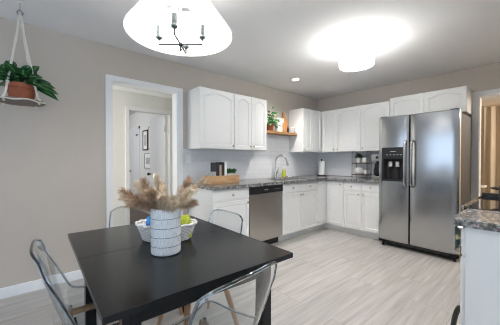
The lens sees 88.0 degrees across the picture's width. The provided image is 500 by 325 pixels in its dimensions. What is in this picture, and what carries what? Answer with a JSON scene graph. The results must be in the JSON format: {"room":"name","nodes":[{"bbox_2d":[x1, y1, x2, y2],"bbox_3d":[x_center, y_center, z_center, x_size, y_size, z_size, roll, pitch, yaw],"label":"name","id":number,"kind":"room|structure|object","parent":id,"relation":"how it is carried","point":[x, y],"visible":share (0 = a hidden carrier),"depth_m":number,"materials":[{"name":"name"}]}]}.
{"room":"kitchen","nodes":[
{"label":"kitchen","id":0,"kind":"room"},
{"bbox_2d":[112,84,171,208],"bbox_3d":[-1.809,0.002,4.139,2.100,2.360,0.100,-1,1,-41],"label":"wall","id":1,"kind":"structure","parent":0,"point":[120,99],"depth_m":3.95,"materials":[{"name":"paint"}]},
{"bbox_2d":[112,85,171,98],"bbox_3d":[-1.781,-1.120,4.048,2.040,0.055,0.055,-1,1,-41],"label":"trim","id":2,"kind":"structure","parent":1,"relation":"attached to","point":[116,87],"depth_m":4.09,"materials":[{"name":"white wood"}]},
{"bbox_2d":[125,106,172,196],"bbox_3d":[-1.619,0.153,4.226,0.770,2.055,0.020,-1,1,-41],"label":"trim","id":3,"kind":"structure","parent":1,"relation":"attached to","point":[127,108],"depth_m":4.08,"materials":[{"name":"white wood"}]},
{"bbox_2d":[147,116,166,192],"bbox_3d":[-1.728,0.176,4.755,0.112,1.973,0.738,-1,1,-41],"label":"door","id":4,"kind":"structure","parent":1,"relation":"in","point":[158,127],"depth_m":4.70,"materials":[{"name":"white wood"}]},
{"bbox_2d":[129,112,166,196],"bbox_3d":[-2.878,-0.047,6.588,0.100,2.400,5.000,-1,1,-41],"label":"wall","id":5,"kind":"structure","parent":0,"point":[136,119],"depth_m":6.12,"materials":[{"name":"paint"}]},
{"bbox_2d":[129,126,139,194],"bbox_3d":[-2.956,0.134,6.535,0.090,2.040,0.820,-1,1,-41],"label":"door","id":6,"kind":"structure","parent":5,"relation":"in","point":[134,133],"depth_m":6.55,"materials":[{"name":"white wood"}]},
{"bbox_2d":[142,130,147,150],"bbox_3d":[-2.400,-0.509,5.938,0.021,0.460,0.320,-1,1,-41],"label":"framed picture","id":7,"kind":"object","parent":5,"relation":"attached to","point":[145,132],"visible":0.95,"depth_m":5.93,"materials":[{"name":"black metal"}]},
{"bbox_2d":[144,153,149,168],"bbox_3d":[-2.301,-0.038,5.830,0.021,0.360,0.420,-1,1,-41],"label":"framed picture","id":8,"kind":"object","parent":5,"relation":"attached to","point":[146,155],"visible":0.67,"depth_m":5.85,"materials":[{"name":"white paper"}]},
{"bbox_2d":[148,126,149,149],"bbox_3d":[-2.176,-0.541,5.681,0.021,0.510,0.280,-1,1,-41],"label":"framed picture","id":9,"kind":"object","parent":5,"relation":"attached to","point":[149,126],"visible":0.4,"depth_m":5.74,"materials":[{"name":"white paper"}]},
{"bbox_2d":[0,17,316,287],"bbox_3d":[-1.353,-0.047,3.096,7.420,2.482,0.130,-1,1,-41],"label":"wall","id":10,"kind":"structure","parent":0,"point":[53,156],"depth_m":2.57,"materials":[{"name":"beige paint"}]},
{"bbox_2d":[0,270,83,298],"bbox_3d":[-2.797,1.163,1.760,3.230,0.092,0.014,-1,1,-41],"label":"baseboard","id":11,"kind":"structure","parent":10,"relation":"attached to","point":[22,288],"depth_m":2.40,"materials":[{"name":"white wood"}]},
{"bbox_2d":[105,74,182,227],"bbox_3d":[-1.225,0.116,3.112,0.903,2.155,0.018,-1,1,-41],"label":"trim","id":12,"kind":"structure","parent":10,"relation":"attached to","point":[108,78],"depth_m":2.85,"materials":[{"name":"white wood"}]},
{"bbox_2d":[186,154,190,162],"bbox_3d":[-0.818,-0.051,3.460,0.072,0.116,0.008,-1,1,-41],"label":"outlet plate","id":13,"kind":"object","parent":10,"relation":"attached to","point":[188,156],"visible":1,"depth_m":3.45,"materials":[{"name":"white plastic"}]},
{"bbox_2d":[187,86,234,149],"bbox_3d":[-0.515,-0.565,3.497,0.543,0.772,0.356,-1,1,-41],"label":"upper cabinet","id":14,"kind":"object","parent":10,"relation":"attached to","point":[210,112],"visible":1,"depth_m":3.36,"materials":[{"name":"white wood"}]},
{"bbox_2d":[183,134,316,182],"bbox_3d":[0.255,-0.108,4.402,3.022,0.747,0.008,-1,1,-41],"label":"backsplash","id":15,"kind":"structure","parent":10,"relation":"attached to","point":[263,162],"depth_m":4.30,"materials":[{"name":"tile"}]},
{"bbox_2d":[233,94,266,150],"bbox_3d":[-0.073,-0.569,3.881,0.624,0.772,0.356,-1,1,-41],"label":"upper cabinet","id":16,"kind":"object","parent":10,"relation":"attached to","point":[250,113],"visible":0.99,"depth_m":3.75,"materials":[{"name":"white wood"}]},
{"bbox_2d":[248,158,251,165],"bbox_3d":[0.001,-0.009,4.172,0.072,0.116,0.008,-1,1,-41],"label":"outlet plate","id":17,"kind":"object","parent":10,"relation":"attached to","point":[249,159],"visible":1,"depth_m":4.17,"materials":[{"name":"white plastic"}]},
{"bbox_2d":[267,130,296,135],"bbox_3d":[0.454,-0.503,4.438,0.885,0.038,0.191,-1,1,-41],"label":"wall shelf","id":18,"kind":"object","parent":10,"relation":"attached to","point":[268,131],"visible":0.56,"depth_m":4.46,"materials":[{"name":"brown wood"}]},
{"bbox_2d":[267,106,280,130],"bbox_3d":[0.376,-0.730,4.324,0.468,0.417,0.202,-1,1,-41],"label":"potted plant","id":19,"kind":"object","parent":18,"relation":"on","point":[270,126],"visible":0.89,"depth_m":4.28,"materials":[{"name":"green plant"}]},
{"bbox_2d":[275,118,283,131],"bbox_3d":[0.523,-0.652,4.573,0.170,0.257,0.052,-1,1,-41],"label":"picture frame","id":20,"kind":"object","parent":18,"relation":"on","point":[280,129],"visible":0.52,"depth_m":4.57,"materials":[{"name":"white plastic"}]},
{"bbox_2d":[277,119,282,131],"bbox_3d":[0.528,-0.650,4.568,0.140,0.227,0.037,-1,1,-41],"label":"print","id":21,"kind":"object","parent":20,"relation":"attached to","point":[280,129],"depth_m":4.57,"materials":[{"name":"white paper"}]},
{"bbox_2d":[282,112,287,131],"bbox_3d":[0.635,-0.716,4.663,0.178,0.379,0.048,-1,1,-41],"label":"cutting board","id":22,"kind":"object","parent":18,"relation":"on","point":[285,123],"visible":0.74,"depth_m":4.64,"materials":[{"name":"brown wood"}]},
{"bbox_2d":[289,108,329,152],"bbox_3d":[1.178,-0.582,4.968,0.895,0.772,0.356,-1,1,-41],"label":"upper cabinet","id":23,"kind":"object","parent":10,"relation":"attached to","point":[307,123],"visible":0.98,"depth_m":4.71,"materials":[{"name":"white wood"}]},
{"bbox_2d":[0,228,459,324],"bbox_3d":[1.151,1.252,2.387,10.350,0.100,6.450,-1,1,-41],"label":"floor","id":24,"kind":"structure","parent":0,"point":[332,277],"depth_m":2.47,"materials":[{"name":"grey wood"}]},
{"bbox_2d":[29,239,119,324],"bbox_3d":[-0.804,0.800,1.360,0.530,0.834,0.510,-1,1,-38],"label":"chair","id":25,"kind":"object","parent":24,"relation":"on","point":[74,305],"visible":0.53,"depth_m":1.34,"materials":[{"name":"clear plastic"}]},
{"bbox_2d":[109,206,182,314],"bbox_3d":[-0.847,0.791,2.097,0.510,0.834,0.530,-1,1,-41],"label":"chair","id":26,"kind":"object","parent":24,"relation":"on","point":[119,216],"visible":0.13,"depth_m":2.21,"materials":[{"name":"clear plastic"}]},
{"bbox_2d":[68,215,292,324],"bbox_3d":[-0.483,0.840,1.524,0.875,0.744,1.166,-1,1,-39],"label":"dining table","id":27,"kind":"object","parent":24,"relation":"on","point":[127,284],"visible":0.77,"depth_m":1.19,"materials":[{"name":"black wood"}]},
{"bbox_2d":[150,208,180,256],"bbox_3d":[-0.439,0.351,1.354,0.155,0.235,0.155,-1,1,-41],"label":"vase","id":28,"kind":"object","parent":27,"relation":"on","point":[165,227],"visible":0.91,"depth_m":1.29,"materials":[{"name":"white ceramic"}]},
{"bbox_2d":[118,194,147,211],"bbox_3d":[-0.560,0.295,1.367,0.312,0.289,0.091,0,1,3],"label":"pampas plume","id":29,"kind":"object","parent":28,"relation":"in","point":[121,197],"visible":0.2,"depth_m":1.36},
{"bbox_2d":[118,187,153,210],"bbox_3d":[-0.533,0.275,1.305,0.263,0.331,0.101,-1,1,-41],"label":"pampas plume","id":30,"kind":"object","parent":28,"relation":"in","point":[123,192],"visible":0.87,"depth_m":1.28},
{"bbox_2d":[124,200,151,212],"bbox_3d":[-0.527,0.306,1.325,0.248,0.268,0.099,0,1,-5],"label":"pampas plume","id":31,"kind":"object","parent":28,"relation":"in","point":[130,205],"visible":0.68,"depth_m":1.30},
{"bbox_2d":[130,180,145,198],"bbox_3d":[-0.537,0.263,1.400,0.274,0.353,0.091,0,1,21],"label":"pampas plume","id":32,"kind":"object","parent":28,"relation":"in","point":[136,184],"visible":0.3,"depth_m":1.41},
{"bbox_2d":[138,176,152,198],"bbox_3d":[-0.502,0.248,1.343,0.158,0.383,0.094,0,1,-23],"label":"pampas plume","id":33,"kind":"object","parent":28,"relation":"in","point":[143,181],"visible":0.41,"depth_m":1.32},
{"bbox_2d":[142,184,160,210],"bbox_3d":[-0.458,0.270,1.282,0.160,0.341,0.104,-1,1,-41],"label":"pampas plume","id":34,"kind":"object","parent":28,"relation":"in","point":[150,192],"visible":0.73,"depth_m":1.26},
{"bbox_2d":[151,171,165,198],"bbox_3d":[-0.457,0.239,1.310,0.108,0.401,0.096,-1,1,-41],"label":"pampas plume","id":35,"kind":"object","parent":28,"relation":"in","point":[157,179],"visible":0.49,"depth_m":1.30},
{"bbox_2d":[155,189,169,211],"bbox_3d":[-0.424,0.280,1.289,0.089,0.321,0.176,0,1,-4],"label":"pampas plume","id":36,"kind":"object","parent":28,"relation":"in","point":[162,196],"visible":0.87,"depth_m":1.24},
{"bbox_2d":[160,181,168,193],"bbox_3d":[-0.476,0.267,1.437,0.101,0.344,0.226,-1,1,-41],"label":"pampas plume","id":37,"kind":"object","parent":28,"relation":"in","point":[164,186],"visible":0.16,"depth_m":1.47},
{"bbox_2d":[163,193,180,213],"bbox_3d":[-0.403,0.292,1.288,0.096,0.298,0.203,-1,1,-41],"label":"pampas plume","id":38,"kind":"object","parent":28,"relation":"in","point":[172,203],"visible":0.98,"depth_m":1.24},
{"bbox_2d":[174,175,193,195],"bbox_3d":[-0.373,0.249,1.381,0.174,0.381,0.097,-1,1,-41],"label":"pampas plume","id":39,"kind":"object","parent":28,"relation":"in","point":[187,183],"visible":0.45,"depth_m":1.39},
{"bbox_2d":[176,185,195,212],"bbox_3d":[-0.363,0.271,1.309,0.220,0.339,0.098,0,1,12],"label":"pampas plume","id":40,"kind":"object","parent":28,"relation":"in","point":[184,197],"visible":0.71,"depth_m":1.29},
{"bbox_2d":[180,197,199,210],"bbox_3d":[-0.365,0.306,1.379,0.214,0.268,0.096,0,1,1],"label":"pampas plume","id":41,"kind":"object","parent":28,"relation":"in","point":[191,203],"visible":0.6,"depth_m":1.36},
{"bbox_2d":[177,176,207,205],"bbox_3d":[-0.337,0.248,1.363,0.252,0.382,0.096,0,1,-16],"label":"pampas plume","id":42,"kind":"object","parent":28,"relation":"in","point":[202,179],"visible":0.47,"depth_m":1.37},
{"bbox_2d":[135,218,197,241],"bbox_3d":[-0.510,0.411,1.586,0.374,0.110,0.249,0,1,4],"label":"basket","id":43,"kind":"object","parent":27,"relation":"on","point":[145,231],"visible":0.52,"depth_m":1.52,"materials":[{"name":"white wicker"}]},
{"bbox_2d":[146,216,149,225],"bbox_3d":[-0.589,0.393,1.572,0.091,0.132,0.045,0,1,-17],"label":"snack packet","id":44,"kind":"object","parent":43,"relation":"in","point":[148,217],"visible":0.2,"depth_m":1.55,"materials":[{"name":"blue plastic"}]},
{"bbox_2d":[181,215,191,236],"bbox_3d":[-0.399,0.388,1.565,0.092,0.142,0.050,0,1,-2],"label":"snack packet","id":45,"kind":"object","parent":43,"relation":"in","point":[185,219],"visible":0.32,"depth_m":1.55,"materials":[{"name":"green plastic"}]},
{"bbox_2d":[157,209,242,324],"bbox_3d":[-0.357,0.794,1.839,0.530,0.834,0.510,-1,1,-41],"label":"chair","id":46,"kind":"object","parent":24,"relation":"on","point":[233,221],"visible":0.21,"depth_m":1.96,"materials":[{"name":"clear plastic"}]},
{"bbox_2d":[189,187,248,236],"bbox_3d":[-0.404,0.755,3.411,0.558,0.871,0.630,-1,1,-41],"label":"base cabinet","id":47,"kind":"object","parent":24,"relation":"on","point":[233,200],"visible":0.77,"depth_m":3.21,"materials":[{"name":"white wood"}]},
{"bbox_2d":[172,261,276,324],"bbox_3d":[-0.194,0.803,1.085,0.530,0.834,0.510,1,1,42],"label":"chair","id":48,"kind":"object","parent":24,"relation":"on","point":[241,301],"visible":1,"depth_m":0.91,"materials":[{"name":"clear plastic"}]},
{"bbox_2d":[248,184,282,243],"bbox_3d":[0.050,0.750,3.806,0.630,0.868,0.594,-1,1,-41],"label":"dishwasher","id":49,"kind":"object","parent":24,"relation":"on","point":[265,202],"visible":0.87,"depth_m":3.58,"materials":[{"name":"silver metal"}]},
{"bbox_2d":[278,181,316,241],"bbox_3d":[0.624,0.744,4.305,0.875,0.871,0.630,-1,1,-41],"label":"base cabinet","id":50,"kind":"object","parent":24,"relation":"on","point":[299,199],"visible":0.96,"depth_m":4.06,"materials":[{"name":"white wood"}]},
{"bbox_2d":[313,180,345,231],"bbox_3d":[1.375,0.739,4.765,0.860,0.871,0.922,-1,1,-41],"label":"base cabinet","id":51,"kind":"object","parent":24,"relation":"on","point":[330,193],"visible":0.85,"depth_m":4.44,"materials":[{"name":"white wood"}]},
{"bbox_2d":[191,175,378,190],"bbox_3d":[0.785,0.290,3.845,2.969,0.046,1.545,-1,1,-41],"label":"countertop","id":52,"kind":"structure","parent":51,"relation":"on","point":[245,183],"depth_m":3.92,"materials":[{"name":"stone"}]},
{"bbox_2d":[204,175,238,183],"bbox_3d":[-0.377,0.224,3.504,0.455,0.105,0.184,-1,1,-41],"label":"wooden crate","id":53,"kind":"object","parent":52,"relation":"on","point":[227,178],"visible":0.82,"depth_m":3.40,"materials":[{"name":"brown wood"}]},
{"bbox_2d":[211,162,218,175],"bbox_3d":[-0.466,0.132,3.440,0.048,0.265,0.140,-1,1,-41],"label":"book","id":54,"kind":"object","parent":53,"relation":"in","point":[214,165],"visible":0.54,"depth_m":3.39,"materials":[{"name":"black paper"}]},
{"bbox_2d":[219,165,221,175],"bbox_3d":[-0.430,0.147,3.464,0.030,0.235,0.130,-1,1,-41],"label":"book","id":55,"kind":"object","parent":53,"relation":"in","point":[220,166],"visible":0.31,"depth_m":3.41,"materials":[{"name":"brown paper"}]},
{"bbox_2d":[218,162,223,175],"bbox_3d":[-0.403,0.130,3.494,0.042,0.268,0.140,-1,1,-41],"label":"book","id":56,"kind":"object","parent":53,"relation":"in","point":[220,163],"visible":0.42,"depth_m":3.44,"materials":[{"name":"black paper"}]},
{"bbox_2d":[224,162,226,175],"bbox_3d":[-0.371,0.128,3.522,0.034,0.272,0.140,-1,1,-41],"label":"book","id":57,"kind":"object","parent":53,"relation":"in","point":[225,163],"visible":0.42,"depth_m":3.47,"materials":[{"name":"white paper"}]},
{"bbox_2d":[227,168,236,174],"bbox_3d":[-0.275,0.166,3.578,0.204,0.195,0.125,0,1,-35],"label":"potted plant","id":58,"kind":"object","parent":53,"relation":"in","point":[229,170],"visible":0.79,"depth_m":3.55,"materials":[{"name":"green plant"}]},
{"bbox_2d":[274,155,288,177],"bbox_3d":[0.538,0.067,4.445,0.254,0.397,0.067,0,1,6],"label":"faucet","id":59,"kind":"object","parent":52,"relation":"on","point":[287,164],"visible":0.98,"depth_m":4.43,"materials":[{"name":"silver metal"}]},
{"bbox_2d":[282,166,285,176],"bbox_3d":[0.601,0.164,4.592,0.079,0.200,0.070,-1,1,-41],"label":"soap bottle","id":60,"kind":"object","parent":52,"relation":"on","point":[283,170],"visible":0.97,"depth_m":4.57,"materials":[{"name":"yellow plastic"}]},
{"bbox_2d":[272,178,303,179],"bbox_3d":[0.647,0.309,4.290,0.712,0.058,0.372,-1,1,-41],"label":"sink","id":61,"kind":"object","parent":52,"relation":"in","point":[284,178],"visible":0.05,"depth_m":4.54,"materials":[{"name":"silver metal"}]},
{"bbox_2d":[317,159,325,175],"bbox_3d":[1.403,0.094,5.071,0.160,0.328,0.160,-1,1,-41],"label":"paper towel holder","id":62,"kind":"object","parent":52,"relation":"on","point":[321,164],"visible":1,"depth_m":5.02,"materials":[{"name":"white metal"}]},
{"bbox_2d":[351,151,371,176],"bbox_3d":[1.946,0.037,4.522,0.170,0.456,0.280,-1,1,-41],"label":"tiered stand","id":63,"kind":"object","parent":52,"relation":"on","point":[367,151],"visible":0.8,"depth_m":4.45,"materials":[{"name":"brown wood"}]},
{"bbox_2d":[354,165,363,173],"bbox_3d":[1.920,0.125,4.553,0.155,0.155,0.155,0,1,4],"label":"teapot","id":64,"kind":"object","parent":63,"relation":"on","point":[358,170],"visible":0.97,"depth_m":4.50,"materials":[{"name":"white ceramic"}]},
{"bbox_2d":[354,153,364,162],"bbox_3d":[1.913,-0.083,4.547,0.157,0.171,0.207,-1,1,-41],"label":"potted plant","id":65,"kind":"object","parent":63,"relation":"on","point":[358,160],"visible":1,"depth_m":4.52,"materials":[{"name":"green plant"}]},
{"bbox_2d":[362,158,368,162],"bbox_3d":[1.995,-0.039,4.473,0.103,0.085,0.084,0,1,16],"label":"mug","id":66,"kind":"object","parent":63,"relation":"on","point":[364,160],"visible":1,"depth_m":4.44,"materials":[{"name":"white ceramic"}]},
{"bbox_2d":[371,154,378,178],"bbox_3d":[2.139,0.068,4.244,0.285,0.400,0.198,-1,1,-41],"label":"coffee maker","id":67,"kind":"object","parent":52,"relation":"on","point":[374,157],"visible":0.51,"depth_m":4.20,"materials":[{"name":"silver metal"}]},
{"bbox_2d":[343,181,378,239],"bbox_3d":[1.967,0.745,4.260,0.630,0.871,0.612,-1,1,-41],"label":"base cabinet","id":68,"kind":"object","parent":24,"relation":"on","point":[361,200],"visible":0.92,"depth_m":4.08,"materials":[{"name":"white wood"}]},
{"bbox_2d":[379,108,470,261],"bbox_3d":[2.392,0.268,3.592,0.790,1.840,0.923,-1,1,-41],"label":"refrigerator","id":69,"kind":"object","parent":24,"relation":"on","point":[425,158],"visible":1,"depth_m":3.33,"materials":[{"name":"silver metal"}]},
{"bbox_2d":[450,305,459,324],"bbox_3d":[1.180,1.013,1.459,0.092,0.396,0.094,-1,1,-41],"label":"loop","id":70,"kind":"object","parent":24,"relation":"on","point":[456,311],"visible":0.44,"depth_m":1.48,"materials":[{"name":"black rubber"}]},
{"bbox_2d":[455,227,499,324],"bbox_3d":[1.488,0.779,1.308,0.401,0.871,0.668,-1,1,-41],"label":"base cabinet","id":71,"kind":"object","parent":24,"relation":"on","point":[480,249],"visible":0.89,"depth_m":1.34,"materials":[{"name":"white wood"}]},
{"bbox_2d":[453,208,499,232],"bbox_3d":[1.479,0.323,1.299,0.438,0.040,0.675,-1,1,-41],"label":"countertop","id":72,"kind":"structure","parent":71,"relation":"on","point":[487,220],"depth_m":1.38,"materials":[{"name":"stone"}]},
{"bbox_2d":[455,192,499,229],"bbox_3d":[1.928,0.727,1.742,0.805,0.925,0.747,-1,1,-41],"label":"stove","id":73,"kind":"object","parent":24,"relation":"on","point":[486,201],"visible":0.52,"depth_m":1.85,"materials":[{"name":"black metal"}]},
{"bbox_2d":[454,226,461,249],"bbox_3d":[1.484,0.518,1.835,0.160,0.182,0.042,-1,1,-41],"label":"dish towel","id":74,"kind":"object","parent":73,"relation":"hanging from","point":[457,243],"visible":0.39,"depth_m":1.81,"materials":[{"name":"green fabric"}]},
{"bbox_2d":[464,196,499,211],"bbox_3d":[1.940,0.304,1.713,0.788,0.018,0.695,-1,1,-41],"label":"cooktop","id":75,"kind":"object","parent":73,"relation":"in","point":[491,203],"depth_m":1.84,"materials":[{"name":"black glass"}]},
{"bbox_2d":[490,185,499,198],"bbox_3d":[2.007,0.206,1.961,0.232,0.170,0.275,-1,1,-41],"label":"cooking pot","id":76,"kind":"object","parent":73,"relation":"on","point":[498,187],"visible":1,"depth_m":2.01,"materials":[{"name":"black metal"}]},
{"bbox_2d":[0,0,499,101],"bbox_3d":[1.466,-1.325,1.994,10.350,0.100,5.490,-1,1,-41],"label":"ceiling","id":77,"kind":"structure","parent":0,"point":[274,43],"depth_m":2.62,"materials":[{"name":"paint"}]},
{"bbox_2d":[0,1,45,107],"bbox_3d":[-1.832,-0.869,2.067,0.321,0.814,0.321,-1,1,-41],"label":"shelf","id":78,"kind":"object","parent":77,"relation":"hanging from","point":[26,102],"visible":0.93,"depth_m":2.05,"materials":[{"name":"white fabric"}]},
{"bbox_2d":[0,60,58,100],"bbox_3d":[-1.827,-0.643,2.045,0.388,0.297,0.398,0,1,23],"label":"potted plant","id":79,"kind":"object","parent":78,"relation":"on","point":[17,87],"visible":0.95,"depth_m":2.02,"materials":[{"name":"green plant"}]},
{"bbox_2d":[123,0,231,55],"bbox_3d":[-0.404,-0.959,1.506,0.600,0.621,0.600,-1,1,-41],"label":"pendant lamp","id":80,"kind":"object","parent":77,"relation":"hanging from","point":[155,26],"visible":1,"depth_m":1.60,"materials":[{"name":"silver metal"}]},
{"bbox_2d":[339,41,373,70],"bbox_3d":[1.154,-1.158,2.805,0.350,0.254,0.350,-1,1,-41],"label":"ceiling lamp","id":81,"kind":"object","parent":77,"relation":"attached to","point":[357,56],"visible":1,"depth_m":2.69,"materials":[{"name":"white glass"}]},
{"bbox_2d":[340,60,373,70],"bbox_3d":[1.154,-1.052,2.806,0.346,0.001,0.346,-1,1,-41],"label":"diffuser","id":82,"kind":"object","parent":81,"relation":"attached to","point":[362,64],"depth_m":2.81,"materials":[{"name":"white plastic"}]},
{"bbox_2d":[317,62,499,128],"bbox_3d":[3.199,-0.051,3.423,0.120,2.482,5.350,-1,1,-41],"label":"wall","id":83,"kind":"structure","parent":0,"point":[483,77],"depth_m":3.96,"materials":[{"name":"beige paint"}]},
{"bbox_2d":[322,106,365,152],"bbox_3d":[1.727,-0.580,4.746,0.355,0.772,0.757,-1,1,-41],"label":"upper cabinet","id":84,"kind":"object","parent":83,"relation":"attached to","point":[341,128],"visible":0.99,"depth_m":4.62,"materials":[{"name":"white wood"}]},
{"bbox_2d":[317,151,378,176],"bbox_3d":[1.910,0.032,4.809,0.008,0.457,1.552,-1,1,-41],"label":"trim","id":85,"kind":"structure","parent":83,"relation":"attached to","point":[336,163],"depth_m":4.93,"materials":[{"name":"tile"}]},
{"bbox_2d":[361,101,389,151],"bbox_3d":[2.125,-0.574,4.289,0.355,0.772,0.452,-1,1,-41],"label":"upper cabinet","id":86,"kind":"object","parent":83,"relation":"attached to","point":[371,114],"visible":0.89,"depth_m":4.23,"materials":[{"name":"white wood"}]},
{"bbox_2d":[390,86,471,116],"bbox_3d":[2.590,-0.822,3.763,0.339,0.335,0.925,-1,1,-41],"label":"upper cabinet","id":87,"kind":"object","parent":83,"relation":"attached to","point":[457,97],"visible":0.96,"depth_m":3.56,"materials":[{"name":"white wood"}]},
{"bbox_2d":[471,88,499,199],"bbox_3d":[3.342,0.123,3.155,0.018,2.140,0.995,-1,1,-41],"label":"trim","id":88,"kind":"structure","parent":83,"relation":"attached to","point":[475,95],"depth_m":3.49,"materials":[{"name":"white wood"}]},
{"bbox_2d":[481,100,499,194],"bbox_3d":[5.659,-0.070,4.998,0.100,2.482,3.800,-1,1,-41],"label":"wall","id":89,"kind":"structure","parent":0,"point":[492,102],"depth_m":5.62,"materials":[{"name":"beige paint"}]},
{"bbox_3d":[5.304,-1.185,5.162,0.201,0.044,1.332,-1,1,-41],"label":"curtain rod","id":90,"kind":"object","parent":89,"relation":"attached to","visible":0},
{"bbox_2d":[483,106,499,193],"bbox_3d":[5.246,-0.005,5.124,0.130,2.310,0.930,-1,1,-41],"label":"curtain","id":91,"kind":"object","parent":90,"relation":"hanging from","point":[492,113],"visible":0.82,"depth_m":5.36,"materials":[{"name":"beige fabric"}]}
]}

